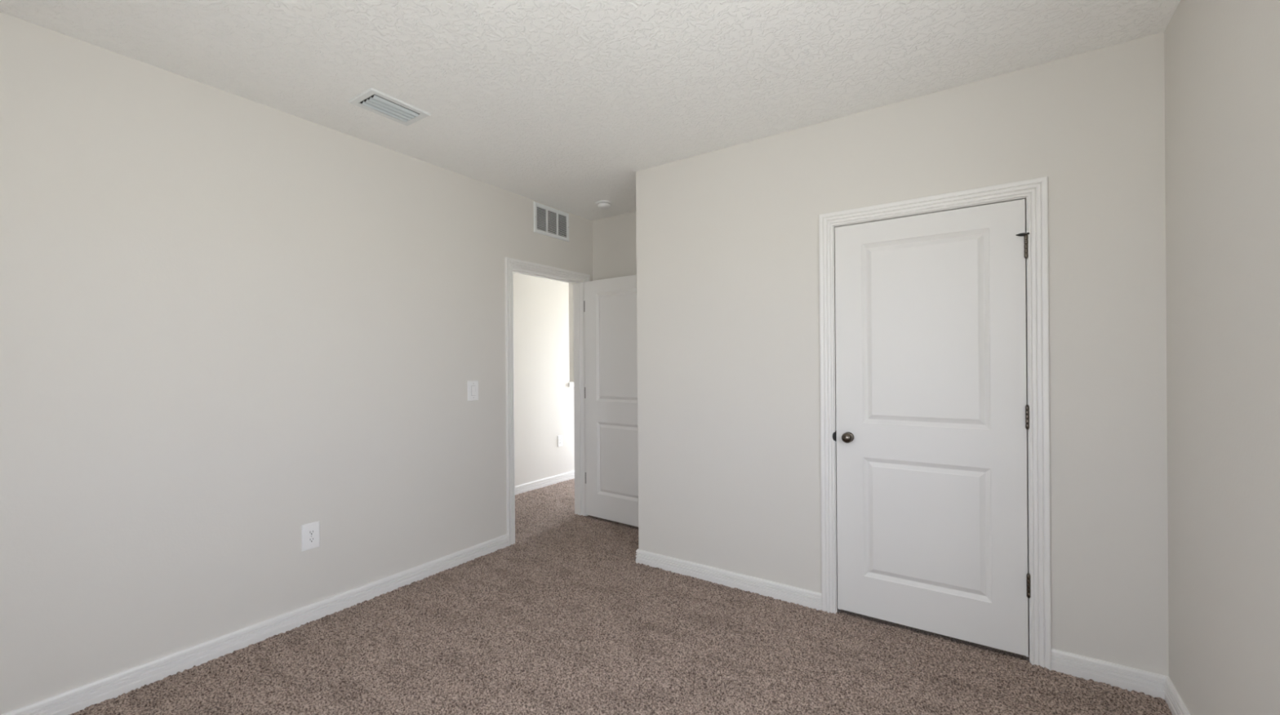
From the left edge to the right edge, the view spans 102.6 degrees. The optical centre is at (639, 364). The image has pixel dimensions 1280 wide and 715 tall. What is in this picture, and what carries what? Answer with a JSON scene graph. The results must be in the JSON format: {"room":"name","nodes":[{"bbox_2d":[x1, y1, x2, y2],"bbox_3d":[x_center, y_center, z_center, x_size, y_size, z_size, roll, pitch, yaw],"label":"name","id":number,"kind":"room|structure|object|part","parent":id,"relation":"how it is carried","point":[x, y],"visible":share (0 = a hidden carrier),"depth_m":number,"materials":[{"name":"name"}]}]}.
{"room":"empty bedroom","nodes":[
{"label":"empty bedroom","id":0,"kind":"room"},
{"bbox_2d":[0,11,592,714],"bbox_3d":[-1.161,0.036,3.670,0.115,2.660,6.250,0,0,34],"label":"wall","id":1,"kind":"structure","parent":0,"point":[231,324],"depth_m":2.38,"materials":[{"name":"white paint"}]},
{"bbox_2d":[1,533,508,714],"bbox_3d":[-1.920,1.317,2.429,0.016,0.096,3.332,0,0,34],"label":"baseboard","id":2,"kind":"structure","parent":1,"relation":"attached to","point":[76,700],"depth_m":2.42,"materials":[{"name":"white paint"}]},
{"bbox_2d":[301,520,319,551],"bbox_3d":[-1.736,0.908,2.707,0.011,0.138,0.087,0,0,34],"label":"power outlet","id":3,"kind":"object","parent":1,"relation":"attached to","point":[310,532],"visible":1,"depth_m":2.70,"materials":[{"name":"white plastic"}]},
{"bbox_2d":[307,537,315,542],"bbox_3d":[-1.733,0.928,2.705,0.004,0.028,0.034,0,0,34],"label":"receptacle","id":4,"kind":"object","parent":3,"relation":"attached to","point":[310,540],"depth_m":2.70,"materials":[{"name":"grey plastic"}]},
{"bbox_2d":[307,529,315,535],"bbox_3d":[-1.733,0.889,2.705,0.004,0.028,0.034,0,0,34],"label":"receptacle","id":5,"kind":"object","parent":3,"relation":"attached to","point":[310,532],"depth_m":2.70,"materials":[{"name":"grey plastic"}]},
{"bbox_2d":[467,380,478,400],"bbox_3d":[-1.157,0.184,3.561,0.012,0.138,0.089,0,0,34],"label":"light switch","id":6,"kind":"object","parent":1,"relation":"attached to","point":[473,385],"visible":1,"depth_m":3.56,"materials":[{"name":"white plastic"}]},
{"bbox_2d":[504,257,590,546],"bbox_3d":[-0.771,0.279,4.237,0.152,2.152,0.961,0,0,34],"label":"trim","id":7,"kind":"structure","parent":1,"relation":"attached to","point":[513,265],"depth_m":4.31,"materials":[{"name":"white paint"}]},
{"bbox_2d":[533,201,568,241],"bbox_3d":[-0.721,-1.166,4.214,0.011,0.242,0.408,0,0,34],"label":"air vent","id":8,"kind":"object","parent":1,"relation":"in","point":[548,221],"visible":1,"depth_m":4.20,"materials":[{"name":"white metal"}]},
{"bbox_2d":[583,274,638,527],"bbox_3d":[-0.156,0.297,4.265,0.824,2.038,0.151,0,0,38],"label":"door","id":9,"kind":"structure","parent":1,"relation":"in","point":[610,304],"depth_m":4.31,"materials":[{"name":"white paint"}]},
{"bbox_2d":[513,272,574,485],"bbox_3d":[-1.632,0.039,4.930,0.115,2.660,4.700,0,0,34],"label":"wall","id":10,"kind":"structure","parent":0,"point":[540,304],"depth_m":5.63,"materials":[{"name":"white paint"}]},
{"bbox_2d":[515,470,574,495],"bbox_3d":[-1.568,1.313,4.894,0.016,0.096,4.700,0,0,34],"label":"baseboard","id":11,"kind":"structure","parent":10,"relation":"attached to","point":[519,489],"depth_m":5.64,"materials":[{"name":"white paint"}]},
{"bbox_2d":[557,435,562,447],"bbox_3d":[-0.910,0.880,5.865,0.011,0.125,0.080,0,0,34],"label":"power outlet","id":12,"kind":"object","parent":10,"relation":"attached to","point":[559,437],"visible":1,"depth_m":5.86,"materials":[{"name":"white plastic"}]},
{"bbox_2d":[568,382,573,386],"bbox_3d":[-0.593,0.240,6.443,0.160,0.050,1.032,0,0,34],"label":"trim","id":13,"kind":"structure","parent":10,"relation":"on","point":[571,384],"depth_m":6.00,"materials":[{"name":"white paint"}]},
{"bbox_2d":[568,283,573,382],"bbox_3d":[-0.367,0.028,7.003,2.335,2.660,0.150,0,0,34],"label":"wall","id":14,"kind":"structure","parent":0,"point":[571,285],"depth_m":7.33,"materials":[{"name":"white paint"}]},
{"bbox_2d":[0,0,1180,220],"bbox_3d":[-0.636,-1.348,3.333,6.348,0.100,6.600,0,0,34],"label":"ceiling","id":15,"kind":"structure","parent":0,"point":[560,104],"depth_m":2.18,"materials":[{"name":"white paint"}]},
{"bbox_2d":[347,87,431,125],"bbox_3d":[-1.258,-1.286,2.585,0.215,0.014,0.312,0,0,34],"label":"ceiling vent","id":16,"kind":"object","parent":15,"relation":"in","point":[371,100],"visible":1,"depth_m":2.56,"materials":[{"name":"white metal"}]},
{"bbox_3d":[-1.296,-1.285,2.612,0.015,0.012,0.231,0,0,34],"label":"blade","id":17,"kind":"part","parent":16,"relation":"part of","materials":[{"name":"white metal"}]},
{"bbox_3d":[-1.269,-1.285,2.594,0.015,0.012,0.231,0,0,34],"label":"blade","id":18,"kind":"part","parent":16,"relation":"part of","materials":[{"name":"white metal"}]},
{"bbox_3d":[-1.242,-1.285,2.575,0.015,0.012,0.231,0,0,34],"label":"blade","id":19,"kind":"part","parent":16,"relation":"part of","materials":[{"name":"white metal"}]},
{"bbox_3d":[-1.214,-1.285,2.556,0.015,0.012,0.231,0,0,34],"label":"blade","id":20,"kind":"part","parent":16,"relation":"part of","materials":[{"name":"white metal"}]},
{"bbox_2d":[595,200,613,208],"bbox_3d":[-0.288,-1.282,4.141,0.139,0.039,0.139,0,0,34],"label":"smoke detector","id":21,"kind":"object","parent":15,"relation":"attached to","point":[603,204],"visible":1,"depth_m":4.10,"materials":[{"name":"white plastic"}]},
{"bbox_2d":[592,211,636,280],"bbox_3d":[1.076,0.019,3.696,3.548,2.660,0.115,0,0,34],"label":"wall","id":22,"kind":"structure","parent":0,"point":[614,237],"depth_m":4.51,"materials":[{"name":"white paint"}]},
{"bbox_2d":[70,478,1172,714],"bbox_3d":[-0.588,1.349,3.286,6.048,0.014,6.450,0,0,34],"label":"floor","id":23,"kind":"structure","parent":0,"point":[562,619],"depth_m":2.34,"materials":[{"name":"brown carpet"}]},
{"bbox_2d":[635,31,1168,676],"bbox_3d":[1.067,0.019,2.800,2.550,2.660,0.115,0,0,34],"label":"wall","id":24,"kind":"structure","parent":0,"point":[728,263],"depth_m":2.53,"materials":[{"name":"white paint"}]},
{"bbox_2d":[635,549,822,610],"bbox_3d":[0.481,1.298,3.128,1.228,0.096,0.016,0,0,34],"label":"baseboard","id":25,"kind":"structure","parent":24,"relation":"attached to","point":[805,597],"depth_m":3.07,"materials":[{"name":"white paint"}]},
{"bbox_2d":[835,199,1031,656],"bbox_3d":[1.401,0.286,2.523,0.828,2.038,0.151,0,0,34],"label":"door","id":26,"kind":"structure","parent":24,"relation":"in","point":[932,412],"depth_m":2.48,"materials":[{"name":"white paint"}]},
{"bbox_3d":[1.083,0.385,2.681,0.054,0.054,0.052,0,0,34],"label":"knob","id":27,"kind":"part","parent":26,"relation":"part of","materials":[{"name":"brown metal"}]},
{"bbox_2d":[818,176,1051,671],"bbox_3d":[1.413,0.263,2.553,0.972,2.152,0.134,0,0,34],"label":"trim","id":28,"kind":"structure","parent":24,"relation":"attached to","point":[1034,191],"depth_m":2.28,"materials":[{"name":"white paint"}]},
{"bbox_3d":[1.047,0.386,2.756,0.014,0.057,0.043,0,0,34],"label":"strike plate","id":29,"kind":"part","parent":28,"relation":"part of","materials":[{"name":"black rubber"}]},
{"bbox_2d":[1051,648,1168,700],"bbox_3d":[1.942,1.287,2.130,0.366,0.096,0.016,0,0,34],"label":"baseboard","id":30,"kind":"structure","parent":24,"relation":"attached to","point":[1153,684],"depth_m":2.12,"materials":[{"name":"white paint"}]},
{"bbox_2d":[1164,0,1279,714],"bbox_3d":[1.395,0.018,0.843,0.200,2.660,4.466,0,0,34],"label":"wall","id":31,"kind":"structure","parent":0,"point":[1222,57],"depth_m":1.53,"materials":[{"name":"white paint"}]},
{"bbox_2d":[1164,676,1190,714],"bbox_3d":[1.074,1.294,0.549,0.016,0.096,3.606,0,0,34],"label":"baseboard","id":32,"kind":"structure","parent":31,"relation":"attached to","point":[1175,704],"depth_m":1.94,"materials":[{"name":"white paint"}]}
]}

